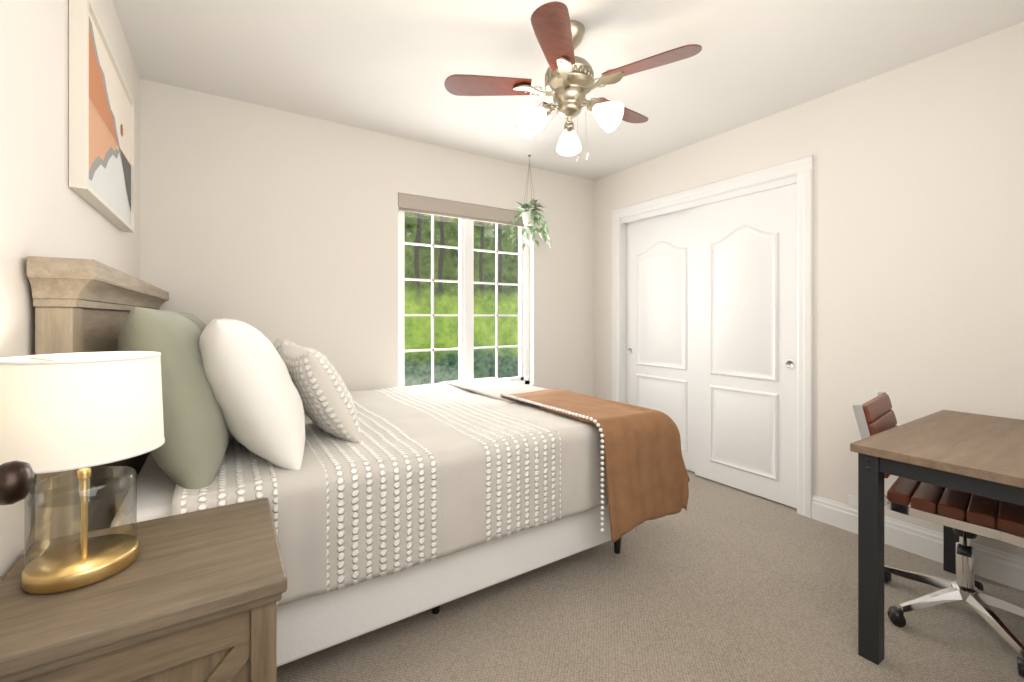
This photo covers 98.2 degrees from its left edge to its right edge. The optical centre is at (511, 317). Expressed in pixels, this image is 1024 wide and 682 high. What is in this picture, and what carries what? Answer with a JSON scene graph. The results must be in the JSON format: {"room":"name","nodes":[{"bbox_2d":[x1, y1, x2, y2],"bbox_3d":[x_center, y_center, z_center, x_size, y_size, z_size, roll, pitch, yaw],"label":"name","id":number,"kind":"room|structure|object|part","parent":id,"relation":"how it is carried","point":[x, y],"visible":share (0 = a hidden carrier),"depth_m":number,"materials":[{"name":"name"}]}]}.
{"room":"bedroom","nodes":[
{"label":"bedroom","id":0,"kind":"room"},
{"bbox_2d":[0,0,139,580],"bbox_3d":[-1.224,-0.050,1.037,0.150,2.500,3.490,0,0,-33],"label":"wall","id":1,"kind":"structure","parent":0,"point":[46,210],"depth_m":1.09,"materials":[{"name":"white paint"}]},
{"bbox_2d":[0,460,34,504],"bbox_3d":[-0.551,0.181,0.308,0.124,2.022,0.835,0,0,-33],"label":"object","id":2,"kind":"structure","parent":1,"relation":"in","point":[17,478],"depth_m":0.62,"materials":[{"name":"brown wood"}]},
{"bbox_2d":[69,0,134,232],"bbox_3d":[-1.517,-0.682,1.669,0.040,0.595,0.830,0,0,-33],"label":"framed artwork","id":3,"kind":"object","parent":1,"relation":"attached to","point":[101,141],"visible":1,"depth_m":1.50,"materials":[{"name":"beige"}]},
{"bbox_2d":[120,149,130,213],"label":"art","id":4,"kind":"object","parent":3,"relation":"attached to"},
{"bbox_2d":[140,79,593,395],"bbox_3d":[-0.328,-0.050,3.604,4.140,2.500,0.150,0,0,-33],"label":"wall","id":5,"kind":"structure","parent":0,"point":[272,225],"depth_m":2.91,"materials":[{"name":"white paint"}]},
{"bbox_2d":[398,193,532,386],"bbox_3d":[-0.354,-0.149,3.579,1.200,1.501,0.134,0,0,-33],"label":"window unit","id":6,"kind":"structure","parent":5,"relation":"in","point":[467,214],"depth_m":3.56,"materials":[{"name":"white plastic"}]},
{"bbox_2d":[398,196,531,227],"bbox_3d":[-0.340,-0.829,3.557,1.176,0.107,0.069,0,0,-33],"label":"blind","id":7,"kind":"object","parent":6,"relation":"attached to","point":[467,213],"depth_m":3.46,"materials":[{"name":"beige fabric"}]},
{"bbox_2d":[112,0,1023,180],"bbox_3d":[0.515,-1.350,2.160,4.290,0.100,3.490,0,0,-33],"label":"ceiling","id":8,"kind":"structure","parent":0,"point":[389,67],"depth_m":2.21,"materials":[{"name":"white paint"}]},
{"bbox_2d":[508,155,550,249],"bbox_3d":[0.148,-0.913,3.552,0.397,0.775,0.371,0,0,-33],"label":"hanging plant","id":9,"kind":"object","parent":8,"relation":"hanging from","point":[532,217],"visible":1,"depth_m":3.52,"materials":[{"name":"green plant"}]},
{"bbox_3d":[0.140,-0.787,3.561,0.122,0.095,0.122,0,0,-33],"label":"pot","id":10,"kind":"part","parent":9,"relation":"part of","materials":[{"name":"white ceramic"}]},
{"bbox_2d":[444,1,701,160],"bbox_3d":[0.277,-0.990,2.043,1.055,0.621,1.070,0,0,-33],"label":"ceiling fan","id":11,"kind":"object","parent":8,"relation":"hanging from","point":[569,75],"visible":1,"depth_m":1.94,"materials":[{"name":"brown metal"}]},
{"bbox_2d":[277,469,1023,681],"bbox_3d":[0.515,1.250,2.160,4.290,0.100,3.490,0,0,-33],"label":"floor","id":12,"kind":"structure","parent":0,"point":[717,582],"depth_m":1.75,"materials":[{"name":"beige carpet"}]},
{"bbox_2d":[0,498,286,681],"bbox_3d":[-0.778,0.860,0.959,0.483,0.680,0.475,0,0,-33],"label":"nightstand","id":13,"kind":"object","parent":12,"relation":"on","point":[195,596],"visible":0.85,"depth_m":0.84,"materials":[{"name":"brown wood"}]},
{"bbox_2d":[0,351,164,593],"bbox_3d":[-0.891,0.299,0.930,0.262,0.439,0.302,0,0,-33],"label":"lamp","id":14,"kind":"object","parent":13,"relation":"on","point":[82,412],"visible":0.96,"depth_m":0.86,"materials":[{"name":"white fabric"}]},
{"bbox_3d":[-0.881,0.179,0.913,0.260,0.195,0.260,0,0,-33],"label":"lamp shade","id":15,"kind":"part","parent":14,"relation":"part of","materials":[{"name":"fabric"}]},
{"bbox_2d":[27,256,689,666],"bbox_3d":[-0.554,0.530,2.287,2.307,1.340,1.775,0,0,-33],"label":"bed","id":16,"kind":"object","parent":12,"relation":"on","point":[391,504],"visible":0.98,"depth_m":1.54,"materials":[{"name":"beige fabric"}]},
{"bbox_3d":[-1.124,0.588,1.104,0.066,1.225,0.095,0,0,-33],"label":"post","id":17,"kind":"part","parent":16,"relation":"part of","materials":[{"name":"brown wood"}]},
{"bbox_3d":[-1.503,-0.083,1.735,0.115,0.115,1.663,0,0,-33],"label":"crown","id":18,"kind":"part","parent":16,"relation":"part of","materials":[{"name":"brown wood"}]},
{"bbox_2d":[195,318,305,471],"bbox_3d":[-0.964,0.250,1.635,0.256,0.530,0.700,-28,16,-31],"label":"pillow","id":19,"kind":"object","parent":16,"relation":"on","point":[245,390],"depth_m":1.38,"materials":[{"name":"white fabric"}]},
{"bbox_2d":[280,344,360,443],"bbox_3d":[-0.809,0.304,1.857,0.179,0.410,0.500,-32,19,-32],"label":"pillow","id":20,"kind":"object","parent":16,"relation":"on","point":[326,399],"depth_m":1.69,"materials":[{"name":"beige fabric"}]},
{"bbox_2d":[171,378,659,643],"bbox_3d":[-0.519,0.698,2.375,1.950,0.438,1.651,0,0,-33],"label":"duvet","id":21,"kind":"object","parent":16,"relation":"on","point":[436,475],"depth_m":1.64,"materials":[{"name":"beige fabric"}]},
{"bbox_2d":[439,377,573,414],"bbox_3d":[-0.079,0.608,3.060,0.489,0.271,0.992,0,0,-33],"label":"throw","id":22,"kind":"object","parent":16,"relation":"on","point":[489,387],"depth_m":2.95,"materials":[{"name":"white fabric"}]},
{"bbox_2d":[500,388,689,542],"bbox_3d":[0.414,0.704,2.407,0.549,0.505,0.926,0,0,-33],"label":"throw","id":23,"kind":"object","parent":16,"relation":"on","point":[638,474],"depth_m":2.04,"materials":[{"name":"brown fabric"}]},
{"bbox_2d":[850,410,1023,664],"bbox_3d":[1.844,0.825,1.573,1.065,0.750,0.710,0,0,-33],"label":"desk","id":24,"kind":"object","parent":12,"relation":"on","point":[978,454],"visible":1,"depth_m":1.54,"materials":[{"name":"brown wood"}]},
{"bbox_2d":[852,392,1023,676],"bbox_3d":[1.794,0.778,1.764,0.600,0.843,0.610,0,0,-41],"label":"office chair","id":25,"kind":"object","parent":12,"relation":"on","point":[967,517],"visible":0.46,"depth_m":1.71,"materials":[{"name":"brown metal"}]},
{"bbox_3d":[1.766,0.563,1.773,0.455,0.398,0.539,0,0,-41],"label":"seat","id":26,"kind":"part","parent":25,"relation":"part of","materials":[{"name":"leather"}]},
{"bbox_2d":[594,22,1023,557],"bbox_3d":[1.695,-0.050,2.923,0.120,2.500,3.190,0,0,-33],"label":"wall","id":27,"kind":"structure","parent":0,"point":[918,239],"depth_m":2.31,"materials":[{"name":"white paint"}]},
{"bbox_2d":[612,155,812,517],"bbox_3d":[1.400,0.117,3.363,0.138,2.165,1.630,0,0,-33],"label":"door frame","id":28,"kind":"structure","parent":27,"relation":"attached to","point":[766,185],"depth_m":2.98,"materials":[{"name":"white wood"}]},
{"bbox_2d":[626,207,694,471],"bbox_3d":[1.235,0.172,3.672,0.047,2.033,0.758,0,0,-33],"label":"closet door","id":29,"kind":"structure","parent":28,"relation":"attached to","point":[660,308],"depth_m":3.63,"materials":[{"name":"white wood"}]},
{"bbox_3d":[1.587,0.172,3.051,0.047,2.033,0.728,0,0,-33],"label":"closet door near wall","id":30,"kind":"part","parent":28,"relation":"part of","materials":[{"name":"white wood"}]},
{"bbox_2d":[848,495,857,506],"bbox_3d":[1.913,1.028,2.469,0.006,0.055,0.070,0,0,-33],"label":"wall outlet plate","id":31,"kind":"object","parent":27,"relation":"attached to","point":[852,500],"visible":0.64,"depth_m":2.48,"materials":[{"name":"white plastic"}]},
{"bbox_2d":[812,495,1023,590],"bbox_3d":[2.148,1.130,2.096,0.016,0.140,1.310,0,0,-33],"label":"baseboard","id":32,"kind":"structure","parent":27,"relation":"attached to","point":[1001,567],"depth_m":2.23,"materials":[{"name":"white wood"}]},
{"label":"outside","id":33,"kind":"structure","parent":0,"visible":0},
{"bbox_2d":[405,211,517,385],"bbox_3d":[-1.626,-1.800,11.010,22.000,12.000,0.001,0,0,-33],"label":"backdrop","id":34,"kind":"structure","parent":33,"point":[487,360],"depth_m":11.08,"materials":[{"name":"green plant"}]}
]}

